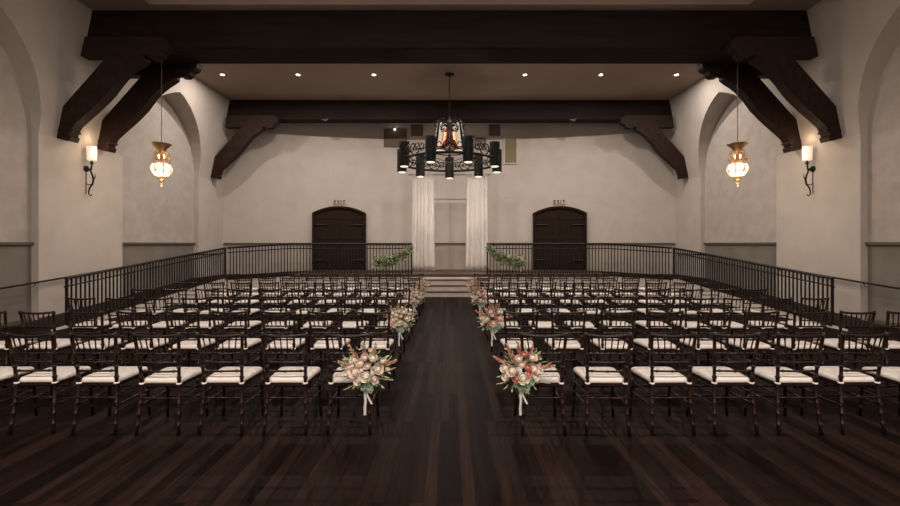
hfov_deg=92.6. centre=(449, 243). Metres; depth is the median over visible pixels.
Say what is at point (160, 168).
pendant lantern
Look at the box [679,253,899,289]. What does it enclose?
wall handrail
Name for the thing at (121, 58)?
brace
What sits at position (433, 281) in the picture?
step
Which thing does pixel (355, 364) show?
flower bouquet
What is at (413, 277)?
top riser
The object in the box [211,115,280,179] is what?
brace
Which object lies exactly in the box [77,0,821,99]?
ceiling
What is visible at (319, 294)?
cushion
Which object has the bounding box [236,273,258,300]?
chair
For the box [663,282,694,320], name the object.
chair
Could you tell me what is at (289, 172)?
wall
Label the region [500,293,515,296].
cushion
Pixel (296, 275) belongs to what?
stage nosing
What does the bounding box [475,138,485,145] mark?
air vent
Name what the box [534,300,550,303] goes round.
cushion
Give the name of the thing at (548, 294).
cushion
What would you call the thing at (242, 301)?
cushion
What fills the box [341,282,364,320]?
chair
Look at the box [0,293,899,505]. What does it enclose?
floor
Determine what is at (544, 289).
chair
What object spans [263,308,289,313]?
cushion
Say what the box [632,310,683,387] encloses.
chair
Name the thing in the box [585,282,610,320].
chair
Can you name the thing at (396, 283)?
chair
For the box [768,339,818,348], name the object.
cushion
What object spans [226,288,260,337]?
chair
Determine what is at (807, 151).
wall sconce
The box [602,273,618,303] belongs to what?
chair
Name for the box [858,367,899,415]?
chair
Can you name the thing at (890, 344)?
cushion
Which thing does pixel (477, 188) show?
curtain
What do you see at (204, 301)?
cushion
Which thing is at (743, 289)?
chair
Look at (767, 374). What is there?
cushion
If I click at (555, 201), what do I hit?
exit sign
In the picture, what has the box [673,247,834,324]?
ramp railing
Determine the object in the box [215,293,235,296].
cushion
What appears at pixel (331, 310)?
cushion
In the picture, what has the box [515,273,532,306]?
chair
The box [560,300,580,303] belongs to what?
cushion
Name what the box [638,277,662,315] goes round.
chair
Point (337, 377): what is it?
cushion
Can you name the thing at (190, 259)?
ramp railing
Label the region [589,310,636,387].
chair
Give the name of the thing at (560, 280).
chair
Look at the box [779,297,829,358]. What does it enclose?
chair
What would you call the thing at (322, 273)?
chair
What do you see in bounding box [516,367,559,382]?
cushion
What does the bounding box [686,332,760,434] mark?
chair
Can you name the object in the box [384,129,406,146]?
window
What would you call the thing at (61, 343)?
cushion
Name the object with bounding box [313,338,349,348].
cushion
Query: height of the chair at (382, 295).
0.934 m
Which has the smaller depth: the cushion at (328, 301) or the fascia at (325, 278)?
the cushion at (328, 301)
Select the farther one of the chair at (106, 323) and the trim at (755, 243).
the trim at (755, 243)
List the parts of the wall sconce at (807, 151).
lamp shade, scroll arm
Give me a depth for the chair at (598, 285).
10.32 m
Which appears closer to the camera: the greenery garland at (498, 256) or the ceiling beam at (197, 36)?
the ceiling beam at (197, 36)
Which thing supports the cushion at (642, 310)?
on the chair at (641, 310)
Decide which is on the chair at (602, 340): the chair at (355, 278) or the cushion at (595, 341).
the cushion at (595, 341)
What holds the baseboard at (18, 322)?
attached to the wall at (44, 200)
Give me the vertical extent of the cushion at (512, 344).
0.058 m
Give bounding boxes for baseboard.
[0,315,51,327]
[847,315,899,327]
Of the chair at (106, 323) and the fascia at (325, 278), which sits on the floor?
the chair at (106, 323)
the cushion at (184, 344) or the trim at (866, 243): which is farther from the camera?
the trim at (866, 243)
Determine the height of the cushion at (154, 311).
0.058 m
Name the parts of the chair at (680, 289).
post, rail, post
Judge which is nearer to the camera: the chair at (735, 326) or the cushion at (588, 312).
the chair at (735, 326)
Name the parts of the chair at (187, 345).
post, rail, rail, rail, rail, leg, seat, post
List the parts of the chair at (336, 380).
post, leg, rail, rail, rail, seat, post, leg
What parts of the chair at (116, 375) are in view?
post, rail, rail, rail, rail, leg, seat, post, leg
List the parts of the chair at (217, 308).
rail, post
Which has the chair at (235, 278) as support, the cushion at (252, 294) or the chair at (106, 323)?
the cushion at (252, 294)
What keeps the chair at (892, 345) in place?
on the floor
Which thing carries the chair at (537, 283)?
on the floor
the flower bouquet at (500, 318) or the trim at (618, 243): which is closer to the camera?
the flower bouquet at (500, 318)
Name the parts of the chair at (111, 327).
post, rail, rail, seat, post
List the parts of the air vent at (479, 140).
panel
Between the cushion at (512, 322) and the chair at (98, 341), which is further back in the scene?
the cushion at (512, 322)
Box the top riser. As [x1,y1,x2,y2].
[413,277,486,278]
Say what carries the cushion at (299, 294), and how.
on the chair at (298, 278)
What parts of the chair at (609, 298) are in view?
post, seat, rail, post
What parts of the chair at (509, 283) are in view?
post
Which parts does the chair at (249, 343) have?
post, rail, rail, rail, seat, post, leg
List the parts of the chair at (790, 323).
post, seat, rail, post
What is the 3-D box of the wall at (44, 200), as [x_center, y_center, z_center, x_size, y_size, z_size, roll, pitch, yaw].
[-8.819,-1.895,6.750,0.782,7.260,21.500,0,0,0]
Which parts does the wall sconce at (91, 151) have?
scroll arm, lamp shade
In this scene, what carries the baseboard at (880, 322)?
attached to the wall at (854, 201)
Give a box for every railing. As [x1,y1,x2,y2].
[64,247,225,324]
[227,243,411,275]
[487,243,671,275]
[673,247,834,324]
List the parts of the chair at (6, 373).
seat, leg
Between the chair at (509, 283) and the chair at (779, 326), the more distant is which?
the chair at (509, 283)
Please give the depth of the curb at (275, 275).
12.87 m
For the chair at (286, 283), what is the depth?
9.03 m
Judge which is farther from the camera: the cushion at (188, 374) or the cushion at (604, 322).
the cushion at (604, 322)
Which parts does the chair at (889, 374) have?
leg, seat, leg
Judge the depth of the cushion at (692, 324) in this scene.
6.55 m
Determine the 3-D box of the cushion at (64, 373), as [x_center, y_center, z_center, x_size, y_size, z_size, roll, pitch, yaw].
[-3.807,1.254,4.154,0.410,0.058,0.390,0,0,-1]
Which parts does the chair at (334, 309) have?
post, rail, post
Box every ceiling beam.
[87,10,811,63]
[226,100,672,122]
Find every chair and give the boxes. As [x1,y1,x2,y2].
[0,310,40,387]
[0,366,37,415]
[5,332,94,434]
[18,310,86,387]
[66,297,116,358]
[66,310,128,387]
[68,332,150,434]
[104,297,154,358]
[116,310,174,387]
[131,288,170,334]
[132,332,208,435]
[143,297,188,358]
[162,288,196,334]
[164,310,219,387]
[176,282,207,321]
[181,297,224,358]
[195,288,230,334]
[195,332,264,435]
[203,282,233,320]
[210,277,235,308]
[211,310,262,387]
[221,297,261,358]
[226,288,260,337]
[230,282,259,322]
[234,277,259,315]
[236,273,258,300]
[257,273,279,306]
[258,277,282,308]
[258,282,284,320]
[258,288,290,337]
[259,297,297,358]
[260,310,307,387]
[260,332,322,435]
[279,273,300,306]
[282,277,305,309]
[285,282,311,323]
[290,288,321,338]
[298,297,333,358]
[301,273,320,307]
[306,277,328,314]
[307,310,350,387]
[313,282,338,323]
[322,273,341,307]
[322,288,352,334]
[324,332,379,435]
[329,277,350,307]
[335,297,368,358]
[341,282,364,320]
[343,273,361,297]
[354,277,374,306]
[354,288,380,338]
[355,310,394,387]
[365,273,382,307]
[368,282,390,325]
[373,297,404,358]
[378,277,397,311]
[385,273,402,299]
[386,288,412,339]
[395,282,416,325]
[402,277,421,315]
[407,273,423,307]
[473,273,489,307]
[476,277,494,315]
[479,282,500,320]
[484,288,509,339]
[490,297,522,358]
[494,273,511,306]
[499,277,518,311]
[499,310,539,387]
[506,282,528,323]
[514,288,541,334]
[514,332,567,435]
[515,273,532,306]
[522,277,542,314]
[527,297,560,358]
[532,282,556,323]
[535,273,553,305]
[544,310,586,387]
[545,277,567,312]
[545,288,574,338]
[556,273,574,305]
[559,282,583,320]
[564,297,599,358]
[568,277,591,314]
[571,332,632,435]
[575,288,606,338]
[577,273,596,306]
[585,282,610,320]
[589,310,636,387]
[592,277,614,308]
[598,297,636,358]
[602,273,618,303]
[605,288,637,338]
[611,282,638,319]
[616,277,639,308]
[618,273,639,307]
[629,332,697,435]
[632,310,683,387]
[634,297,674,358]
[636,288,669,338]
[638,273,660,306]
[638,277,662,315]
[638,282,666,322]
[661,277,687,308]
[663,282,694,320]
[667,288,702,338]
[671,297,713,358]
[677,310,732,387]
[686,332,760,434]
[689,282,721,321]
[696,288,734,338]
[707,297,752,358]
[720,310,779,387]
[726,288,766,338]
[742,297,791,358]
[743,332,825,435]
[766,310,829,387]
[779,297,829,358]
[800,332,888,434]
[808,310,876,387]
[852,310,899,387]
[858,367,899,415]
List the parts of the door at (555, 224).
board moulding, board moulding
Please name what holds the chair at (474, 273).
on the floor
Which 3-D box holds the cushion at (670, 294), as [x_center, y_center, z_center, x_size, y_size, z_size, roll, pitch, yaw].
[5.474,1.254,10.527,0.410,0.058,0.390,0,0,0]
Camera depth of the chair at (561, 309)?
7.74 m
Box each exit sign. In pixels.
[333,199,345,204]
[553,199,565,204]
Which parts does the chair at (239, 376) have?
post, rail, rail, rail, rail, leg, seat, post, leg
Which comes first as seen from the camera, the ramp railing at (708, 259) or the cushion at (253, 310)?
the cushion at (253, 310)
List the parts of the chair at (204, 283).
post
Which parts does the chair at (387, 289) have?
rail, post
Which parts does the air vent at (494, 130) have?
panel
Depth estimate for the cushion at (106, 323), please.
6.60 m
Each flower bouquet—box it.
[337,342,397,414]
[383,302,417,345]
[402,284,426,316]
[415,276,431,299]
[465,277,480,293]
[468,286,494,316]
[475,301,511,345]
[493,340,555,414]
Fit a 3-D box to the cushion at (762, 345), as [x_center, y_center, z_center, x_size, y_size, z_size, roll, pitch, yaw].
[3.743,1.254,5.417,0.410,0.058,0.390,0,0,-1]
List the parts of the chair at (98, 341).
post, rail, rail, rail, rail, leg, seat, post, leg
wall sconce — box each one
[83,146,96,195]
[802,146,815,195]
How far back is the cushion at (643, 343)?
5.31 m
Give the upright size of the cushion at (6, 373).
0.058 m
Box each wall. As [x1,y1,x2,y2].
[0,0,234,323]
[223,123,675,273]
[664,0,899,323]
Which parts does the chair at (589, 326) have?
post, seat, rail, rail, leg, post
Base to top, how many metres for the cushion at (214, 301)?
0.058 m
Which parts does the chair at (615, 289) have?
post, rail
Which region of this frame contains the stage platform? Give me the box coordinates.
[295,269,602,273]
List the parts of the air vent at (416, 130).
panel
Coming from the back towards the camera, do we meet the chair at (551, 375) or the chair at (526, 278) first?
the chair at (526, 278)
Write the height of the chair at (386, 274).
0.934 m
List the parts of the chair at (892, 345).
leg, seat, post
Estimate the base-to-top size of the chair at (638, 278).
0.934 m
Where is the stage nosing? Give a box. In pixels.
[290,274,608,276]
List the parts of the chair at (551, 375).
leg, post, seat, rail, rail, rail, rail, leg, post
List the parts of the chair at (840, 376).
leg, seat, post, rail, rail, rail, rail, post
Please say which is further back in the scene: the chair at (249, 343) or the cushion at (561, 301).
the cushion at (561, 301)
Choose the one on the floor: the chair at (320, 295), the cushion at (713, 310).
the chair at (320, 295)
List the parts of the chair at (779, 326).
post, seat, rail, rail, post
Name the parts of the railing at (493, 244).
rail, handrail, rail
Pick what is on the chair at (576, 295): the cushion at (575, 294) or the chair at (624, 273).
the cushion at (575, 294)
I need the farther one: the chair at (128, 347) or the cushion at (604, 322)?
the cushion at (604, 322)
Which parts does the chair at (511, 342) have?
leg, post, rail, rail, rail, rail, post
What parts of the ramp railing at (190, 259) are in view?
post, rail, handrail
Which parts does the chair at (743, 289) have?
post, rail, post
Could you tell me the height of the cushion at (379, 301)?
0.058 m
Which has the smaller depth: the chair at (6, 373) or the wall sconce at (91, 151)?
the chair at (6, 373)
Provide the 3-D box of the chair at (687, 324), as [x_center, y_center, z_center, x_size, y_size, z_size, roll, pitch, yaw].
[3.738,1.270,6.654,0.442,0.934,0.498,0,0,0]
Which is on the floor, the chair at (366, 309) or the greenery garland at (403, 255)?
the chair at (366, 309)
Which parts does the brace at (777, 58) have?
foot moulding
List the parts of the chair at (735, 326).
post, seat, rail, rail, post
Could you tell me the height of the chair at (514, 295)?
0.934 m
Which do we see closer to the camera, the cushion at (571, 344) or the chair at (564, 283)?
the cushion at (571, 344)
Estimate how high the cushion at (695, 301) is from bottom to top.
0.058 m
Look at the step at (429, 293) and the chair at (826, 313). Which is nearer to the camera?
the chair at (826, 313)
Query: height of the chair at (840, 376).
0.934 m
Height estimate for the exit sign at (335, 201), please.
0.220 m
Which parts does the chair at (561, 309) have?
seat, rail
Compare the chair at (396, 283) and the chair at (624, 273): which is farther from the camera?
the chair at (624, 273)
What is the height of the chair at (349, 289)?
0.934 m
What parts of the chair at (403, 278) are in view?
post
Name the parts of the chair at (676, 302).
post, post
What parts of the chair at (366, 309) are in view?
post, rail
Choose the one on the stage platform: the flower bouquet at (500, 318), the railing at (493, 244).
the railing at (493, 244)
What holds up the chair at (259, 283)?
on the floor
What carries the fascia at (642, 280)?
attached to the ramp at (836, 315)
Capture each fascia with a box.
[51,276,289,330]
[290,277,608,292]
[609,276,847,330]
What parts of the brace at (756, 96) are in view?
foot moulding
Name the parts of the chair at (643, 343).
leg, post, seat, rail, rail, rail, rail, post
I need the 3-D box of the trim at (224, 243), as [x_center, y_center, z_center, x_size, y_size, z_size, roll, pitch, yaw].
[-7.342,0.000,17.414,3.358,0.060,0.084,0,0,-8]
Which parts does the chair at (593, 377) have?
leg, post, seat, rail, rail, rail, rail, leg, post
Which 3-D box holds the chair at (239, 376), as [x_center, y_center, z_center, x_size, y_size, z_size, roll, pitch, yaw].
[-2.075,1.270,4.102,0.442,0.934,0.498,0,0,0]
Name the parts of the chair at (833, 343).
seat, post, rail, rail, rail, rail, post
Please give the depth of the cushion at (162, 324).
6.59 m
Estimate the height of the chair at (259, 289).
0.934 m
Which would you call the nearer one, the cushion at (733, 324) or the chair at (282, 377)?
the chair at (282, 377)
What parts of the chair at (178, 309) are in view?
post, rail, post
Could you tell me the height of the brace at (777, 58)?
2.400 m
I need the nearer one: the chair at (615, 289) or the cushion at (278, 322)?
the cushion at (278, 322)
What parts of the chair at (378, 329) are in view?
post, rail, post, leg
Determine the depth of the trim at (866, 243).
9.09 m
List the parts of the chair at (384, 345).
post, rail, rail, rail, rail, seat, post, leg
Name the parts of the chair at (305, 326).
post, leg, rail, rail, seat, post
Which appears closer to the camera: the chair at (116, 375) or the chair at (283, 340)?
the chair at (116, 375)
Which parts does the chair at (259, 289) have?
rail, post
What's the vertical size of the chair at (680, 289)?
0.934 m
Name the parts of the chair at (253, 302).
seat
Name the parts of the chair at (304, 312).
post, rail, post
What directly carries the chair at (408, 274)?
on the floor
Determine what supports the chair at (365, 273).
on the floor
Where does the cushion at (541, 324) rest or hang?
on the chair at (542, 324)
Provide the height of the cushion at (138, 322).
0.058 m
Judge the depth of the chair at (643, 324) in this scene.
6.49 m
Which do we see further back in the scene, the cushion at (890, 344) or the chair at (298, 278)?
the chair at (298, 278)
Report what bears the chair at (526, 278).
on the floor
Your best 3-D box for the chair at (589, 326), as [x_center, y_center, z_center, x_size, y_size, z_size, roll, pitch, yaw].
[2.027,1.270,6.648,0.442,0.934,0.498,0,0,1]
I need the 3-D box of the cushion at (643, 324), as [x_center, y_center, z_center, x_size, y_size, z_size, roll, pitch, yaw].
[3.169,1.254,6.713,0.410,0.058,0.390,0,0,1]
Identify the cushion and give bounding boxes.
[0,339,37,348]
[0,366,33,380]
[19,366,90,381]
[29,339,81,348]
[75,320,115,327]
[76,338,126,348]
[81,366,147,382]
[112,321,147,327]
[125,338,171,348]
[138,308,164,313]
[144,367,205,382]
[152,320,187,327]
[169,309,195,311]
[173,338,214,348]
[181,300,205,303]
[189,321,223,327]
[200,308,228,313]
[206,367,261,382]
[208,300,231,303]
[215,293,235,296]
[219,338,260,348]
[228,321,260,327]
[232,308,259,313]
[234,300,258,303]
[238,293,258,296]
[262,300,284,302]
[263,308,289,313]
[265,321,296,327]
[267,338,304,348]
[269,367,320,382]
[285,293,303,296]
[289,300,310,303]
[296,310,320,313]
[303,321,330,327]
[309,293,327,296]
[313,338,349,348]
[317,300,335,303]
[327,308,349,313]
[332,367,374,382]
[333,293,350,296]
[342,321,368,327]
[346,300,364,303]
[357,293,374,296]
[359,309,380,311]
[361,339,393,348]
[371,300,390,303]
[378,321,402,327]
[381,293,397,296]
[494,321,517,327]
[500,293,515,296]
[500,338,532,348]
[507,300,524,303]
[516,309,531,311]
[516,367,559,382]
[523,293,539,296]
[529,321,554,327]
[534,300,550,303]
[545,338,580,348]
[546,293,563,296]
[547,309,569,313]
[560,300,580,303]
[564,321,593,327]
[569,293,587,296]
[574,367,623,382]
[578,308,599,313]
[585,300,606,303]
[590,339,627,348]
[599,321,631,327]
[606,308,631,311]
[612,300,633,302]
[631,367,687,382]
[633,338,675,348]
[635,321,668,327]
[637,308,663,312]
[638,293,658,296]
[638,300,661,303]
[663,293,682,296]
[665,300,688,303]
[668,309,696,313]
[671,321,706,327]
[680,338,724,348]
[692,300,716,303]
[692,367,749,382]
[703,309,727,311]
[707,321,742,327]
[722,338,770,348]
[733,308,759,313]
[747,367,812,382]
[748,321,784,327]
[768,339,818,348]
[780,320,820,327]
[803,366,874,381]
[812,338,865,348]
[857,338,899,348]
[862,367,899,381]
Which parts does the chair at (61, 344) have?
post, rail, rail, rail, rail, post, seat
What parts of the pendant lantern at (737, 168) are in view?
glass, glass globe, flared crown, chain, scroll handle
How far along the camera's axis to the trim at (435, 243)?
17.89 m
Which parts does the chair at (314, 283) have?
post, post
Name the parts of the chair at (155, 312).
post, rail, post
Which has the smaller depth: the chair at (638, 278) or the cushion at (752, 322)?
the cushion at (752, 322)
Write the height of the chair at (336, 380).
0.934 m
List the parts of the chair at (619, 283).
post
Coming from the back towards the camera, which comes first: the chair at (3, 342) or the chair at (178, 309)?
the chair at (178, 309)
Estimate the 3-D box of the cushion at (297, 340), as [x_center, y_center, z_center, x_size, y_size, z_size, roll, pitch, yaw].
[-2.057,1.254,5.430,0.410,0.058,0.390,0,0,1]
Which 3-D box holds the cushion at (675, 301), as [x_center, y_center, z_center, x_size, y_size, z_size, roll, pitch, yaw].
[4.901,1.254,9.246,0.410,0.058,0.390,0,0,-1]
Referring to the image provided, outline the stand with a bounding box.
[408,174,490,174]
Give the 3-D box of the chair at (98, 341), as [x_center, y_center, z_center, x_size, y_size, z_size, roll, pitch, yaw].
[-4.381,1.270,5.376,0.442,0.934,0.498,0,0,-1]
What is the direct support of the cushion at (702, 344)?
on the chair at (702, 344)
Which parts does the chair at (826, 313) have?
leg, seat, post, rail, rail, rail, rail, post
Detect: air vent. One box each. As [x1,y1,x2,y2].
[411,125,422,135]
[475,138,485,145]
[489,125,499,135]
[504,138,516,163]
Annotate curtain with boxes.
[412,174,434,270]
[465,174,488,270]
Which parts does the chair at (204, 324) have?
post, rail, seat, post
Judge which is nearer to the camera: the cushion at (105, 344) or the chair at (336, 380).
the chair at (336, 380)
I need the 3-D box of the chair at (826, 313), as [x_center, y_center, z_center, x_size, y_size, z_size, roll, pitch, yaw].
[4.330,1.270,5.369,0.442,0.934,0.498,0,0,-1]
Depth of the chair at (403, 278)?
10.29 m
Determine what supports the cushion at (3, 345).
on the chair at (3, 342)
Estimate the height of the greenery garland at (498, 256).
1.029 m
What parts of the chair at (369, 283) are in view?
post, post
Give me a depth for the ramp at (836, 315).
10.38 m
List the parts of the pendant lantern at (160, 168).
glass, scroll handle, glass globe, flared crown, chain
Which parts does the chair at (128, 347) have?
post, rail, rail, rail, seat, post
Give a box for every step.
[410,285,487,290]
[411,279,487,284]
[424,291,489,296]
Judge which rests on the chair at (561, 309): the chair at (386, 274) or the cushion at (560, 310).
the cushion at (560, 310)
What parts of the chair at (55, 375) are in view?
post, rail, rail, rail, rail, leg, post, seat, leg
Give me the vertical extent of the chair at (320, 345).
0.934 m
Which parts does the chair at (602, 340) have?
leg, post, seat, rail, rail, rail, rail, post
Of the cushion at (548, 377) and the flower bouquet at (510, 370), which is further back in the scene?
the cushion at (548, 377)
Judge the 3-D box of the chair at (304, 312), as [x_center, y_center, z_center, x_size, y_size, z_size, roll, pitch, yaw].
[-2.640,1.270,7.941,0.442,0.934,0.498,0,0,-1]
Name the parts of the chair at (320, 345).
post, leg, rail, rail, rail, seat, post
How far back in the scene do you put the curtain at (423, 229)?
16.85 m
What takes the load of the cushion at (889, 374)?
on the chair at (889, 374)
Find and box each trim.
[0,242,33,244]
[122,242,195,244]
[224,243,280,243]
[435,243,465,243]
[618,243,674,243]
[703,242,776,244]
[865,242,899,244]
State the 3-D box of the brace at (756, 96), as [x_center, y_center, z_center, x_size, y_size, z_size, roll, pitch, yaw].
[7.755,-3.565,11.140,2.570,2.400,0.260,0,0,0]
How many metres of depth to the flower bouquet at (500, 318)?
6.33 m
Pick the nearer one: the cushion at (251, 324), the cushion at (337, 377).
the cushion at (337, 377)
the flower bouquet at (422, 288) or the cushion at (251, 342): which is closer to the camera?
the cushion at (251, 342)
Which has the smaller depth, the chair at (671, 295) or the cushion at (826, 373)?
the cushion at (826, 373)
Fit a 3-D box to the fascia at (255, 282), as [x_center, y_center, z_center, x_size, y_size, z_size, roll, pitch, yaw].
[-6.739,1.440,11.795,2.259,0.589,6.610,0,0,0]
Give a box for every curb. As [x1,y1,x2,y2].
[68,274,289,325]
[610,274,830,325]
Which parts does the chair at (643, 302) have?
seat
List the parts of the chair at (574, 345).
post, seat, rail, rail, rail, rail, leg, post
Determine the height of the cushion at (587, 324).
0.058 m
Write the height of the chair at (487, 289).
0.934 m
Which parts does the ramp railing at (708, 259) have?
rail, handrail, post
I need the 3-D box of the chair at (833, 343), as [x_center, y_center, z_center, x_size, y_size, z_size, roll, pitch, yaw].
[4.896,1.270,5.374,0.442,0.934,0.498,0,0,-1]
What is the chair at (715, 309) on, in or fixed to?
on the floor
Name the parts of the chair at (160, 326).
post, rail, seat, post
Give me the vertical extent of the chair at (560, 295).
0.934 m
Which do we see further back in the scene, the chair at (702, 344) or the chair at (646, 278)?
the chair at (646, 278)
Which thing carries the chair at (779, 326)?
on the floor
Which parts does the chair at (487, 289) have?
post, rail, post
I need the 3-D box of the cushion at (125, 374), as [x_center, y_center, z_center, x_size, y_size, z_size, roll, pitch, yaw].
[-3.230,1.254,4.149,0.410,0.058,0.390,0,0,-1]
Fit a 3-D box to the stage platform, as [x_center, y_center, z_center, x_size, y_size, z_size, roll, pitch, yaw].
[0.000,1.410,16.550,11.200,0.650,2.900,0,0,0]
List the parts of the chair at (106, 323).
post, rail, post, seat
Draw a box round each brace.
[57,37,174,142]
[97,64,202,152]
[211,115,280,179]
[618,115,687,179]
[696,64,801,152]
[724,37,841,142]
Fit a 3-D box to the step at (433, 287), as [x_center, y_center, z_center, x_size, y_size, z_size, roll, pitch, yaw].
[0.000,1.491,14.679,2.600,0.162,0.758,0,0,0]
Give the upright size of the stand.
3.816 m
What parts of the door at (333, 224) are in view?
board moulding, board moulding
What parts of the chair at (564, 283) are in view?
post, post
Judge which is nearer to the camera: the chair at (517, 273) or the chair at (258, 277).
the chair at (258, 277)
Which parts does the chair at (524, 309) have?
post, rail, post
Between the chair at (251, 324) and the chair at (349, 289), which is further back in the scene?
the chair at (349, 289)
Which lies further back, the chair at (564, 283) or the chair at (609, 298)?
the chair at (564, 283)
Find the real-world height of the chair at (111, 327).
0.934 m
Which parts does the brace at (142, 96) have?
foot moulding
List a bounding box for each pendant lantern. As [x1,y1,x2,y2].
[149,62,172,185]
[726,62,749,185]
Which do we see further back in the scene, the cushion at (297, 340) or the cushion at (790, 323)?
the cushion at (790, 323)
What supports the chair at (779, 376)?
on the floor
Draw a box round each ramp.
[10,270,308,327]
[590,270,884,327]
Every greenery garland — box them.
[370,243,414,270]
[485,243,526,270]
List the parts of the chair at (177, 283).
post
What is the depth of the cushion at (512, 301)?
9.07 m
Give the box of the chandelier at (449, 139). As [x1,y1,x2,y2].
[397,72,501,178]
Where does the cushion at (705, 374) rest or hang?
on the chair at (716, 376)
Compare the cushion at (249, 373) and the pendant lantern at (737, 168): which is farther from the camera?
the pendant lantern at (737, 168)
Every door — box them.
[312,206,365,269]
[533,206,586,269]
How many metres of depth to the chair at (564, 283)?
9.04 m
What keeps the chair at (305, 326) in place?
on the floor
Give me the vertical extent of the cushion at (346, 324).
0.058 m
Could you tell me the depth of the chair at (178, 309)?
7.74 m
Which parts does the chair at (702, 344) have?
post, seat, leg, rail, rail, rail, rail, post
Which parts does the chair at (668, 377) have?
leg, post, seat, leg, rail, rail, rail, rail, post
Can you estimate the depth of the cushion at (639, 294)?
10.43 m
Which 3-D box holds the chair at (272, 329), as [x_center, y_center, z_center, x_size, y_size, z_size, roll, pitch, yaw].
[-2.636,1.270,6.652,0.442,0.934,0.498,0,0,1]
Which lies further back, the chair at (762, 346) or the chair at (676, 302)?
the chair at (676, 302)
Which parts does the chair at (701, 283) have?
post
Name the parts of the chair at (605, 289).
post, rail, post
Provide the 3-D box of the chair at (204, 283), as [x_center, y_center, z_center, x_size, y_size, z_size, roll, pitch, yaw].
[-4.948,1.270,9.231,0.442,0.934,0.498,0,0,-1]
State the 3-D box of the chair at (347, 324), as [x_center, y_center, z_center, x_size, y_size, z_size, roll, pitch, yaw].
[-1.490,1.270,6.657,0.442,0.934,0.498,0,0,0]
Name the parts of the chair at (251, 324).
post, rail, seat, post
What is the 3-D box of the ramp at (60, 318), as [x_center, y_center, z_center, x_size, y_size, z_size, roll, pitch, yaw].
[-7.322,1.410,13.145,3.435,0.650,8.610,0,0,0]
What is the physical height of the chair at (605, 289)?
0.934 m
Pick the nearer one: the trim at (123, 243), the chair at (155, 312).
the chair at (155, 312)
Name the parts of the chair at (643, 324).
post, seat, rail, post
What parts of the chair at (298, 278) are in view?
post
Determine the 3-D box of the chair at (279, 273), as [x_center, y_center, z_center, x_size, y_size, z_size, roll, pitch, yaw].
[-4.362,1.270,11.769,0.442,0.934,0.498,0,0,1]
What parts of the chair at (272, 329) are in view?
post, rail, rail, seat, post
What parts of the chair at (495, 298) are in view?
post, seat, rail, post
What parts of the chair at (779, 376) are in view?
leg, post, seat, leg, rail, rail, rail, rail, post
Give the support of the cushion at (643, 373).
on the chair at (668, 377)
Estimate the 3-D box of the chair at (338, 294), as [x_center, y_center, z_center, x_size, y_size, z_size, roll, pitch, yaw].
[-2.652,1.270,10.487,0.442,0.934,0.498,0,0,0]
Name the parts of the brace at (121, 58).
foot moulding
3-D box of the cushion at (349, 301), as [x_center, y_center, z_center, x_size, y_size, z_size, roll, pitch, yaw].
[-2.058,1.254,9.265,0.410,0.058,0.390,0,0,0]
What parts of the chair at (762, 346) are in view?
post, seat, rail, rail, rail, rail, post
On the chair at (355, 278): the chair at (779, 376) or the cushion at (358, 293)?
the cushion at (358, 293)
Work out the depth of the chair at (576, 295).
10.31 m
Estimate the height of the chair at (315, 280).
0.934 m
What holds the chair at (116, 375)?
on the floor
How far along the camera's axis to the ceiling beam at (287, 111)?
16.50 m
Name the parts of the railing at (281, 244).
rail, handrail, rail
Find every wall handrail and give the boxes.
[0,253,219,288]
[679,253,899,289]
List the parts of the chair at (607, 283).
post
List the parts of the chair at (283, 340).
post, rail, rail, rail, seat, post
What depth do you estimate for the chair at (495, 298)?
6.46 m
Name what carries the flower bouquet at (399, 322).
attached to the chair at (378, 329)
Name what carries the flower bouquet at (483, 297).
attached to the chair at (481, 283)
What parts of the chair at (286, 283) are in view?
post, post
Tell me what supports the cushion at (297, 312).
on the chair at (304, 312)
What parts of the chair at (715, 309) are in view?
post, rail, post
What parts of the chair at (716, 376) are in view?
leg, post, seat, leg, rail, rail, rail, rail, post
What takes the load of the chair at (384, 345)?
on the floor
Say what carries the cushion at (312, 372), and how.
on the chair at (282, 377)
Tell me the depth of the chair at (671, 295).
10.30 m
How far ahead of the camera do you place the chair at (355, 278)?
10.29 m
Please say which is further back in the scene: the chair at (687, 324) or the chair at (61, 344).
the chair at (687, 324)
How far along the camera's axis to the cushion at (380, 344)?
5.27 m
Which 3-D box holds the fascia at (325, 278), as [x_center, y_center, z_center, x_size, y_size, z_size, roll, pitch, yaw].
[0.000,1.455,15.089,11.200,0.560,0.019,0,0,0]
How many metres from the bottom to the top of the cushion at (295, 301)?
0.058 m
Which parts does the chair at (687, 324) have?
post, seat, rail, rail, post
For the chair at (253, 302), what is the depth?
9.05 m
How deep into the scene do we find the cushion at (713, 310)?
7.87 m
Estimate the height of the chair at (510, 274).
0.934 m
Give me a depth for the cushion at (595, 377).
4.00 m
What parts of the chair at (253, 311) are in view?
post, rail, post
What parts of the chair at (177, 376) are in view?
post, rail, rail, rail, rail, leg, seat, post, leg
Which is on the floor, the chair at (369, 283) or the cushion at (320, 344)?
the chair at (369, 283)
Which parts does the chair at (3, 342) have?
post, seat, leg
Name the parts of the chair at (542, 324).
post, seat, rail, rail, post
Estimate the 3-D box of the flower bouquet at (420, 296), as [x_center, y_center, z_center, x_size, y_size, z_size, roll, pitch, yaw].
[-0.730,1.180,8.904,0.546,0.680,0.179,0,0,2]
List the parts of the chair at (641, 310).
rail, post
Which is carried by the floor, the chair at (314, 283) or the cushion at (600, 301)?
the chair at (314, 283)
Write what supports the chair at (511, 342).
on the floor
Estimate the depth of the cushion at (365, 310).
7.87 m
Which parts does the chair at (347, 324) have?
post, rail, rail, seat, post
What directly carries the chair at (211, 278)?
on the floor
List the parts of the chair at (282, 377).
post, leg, rail, rail, rail, rail, seat, post, leg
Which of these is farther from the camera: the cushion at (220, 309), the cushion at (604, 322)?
the cushion at (220, 309)
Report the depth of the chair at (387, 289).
7.74 m

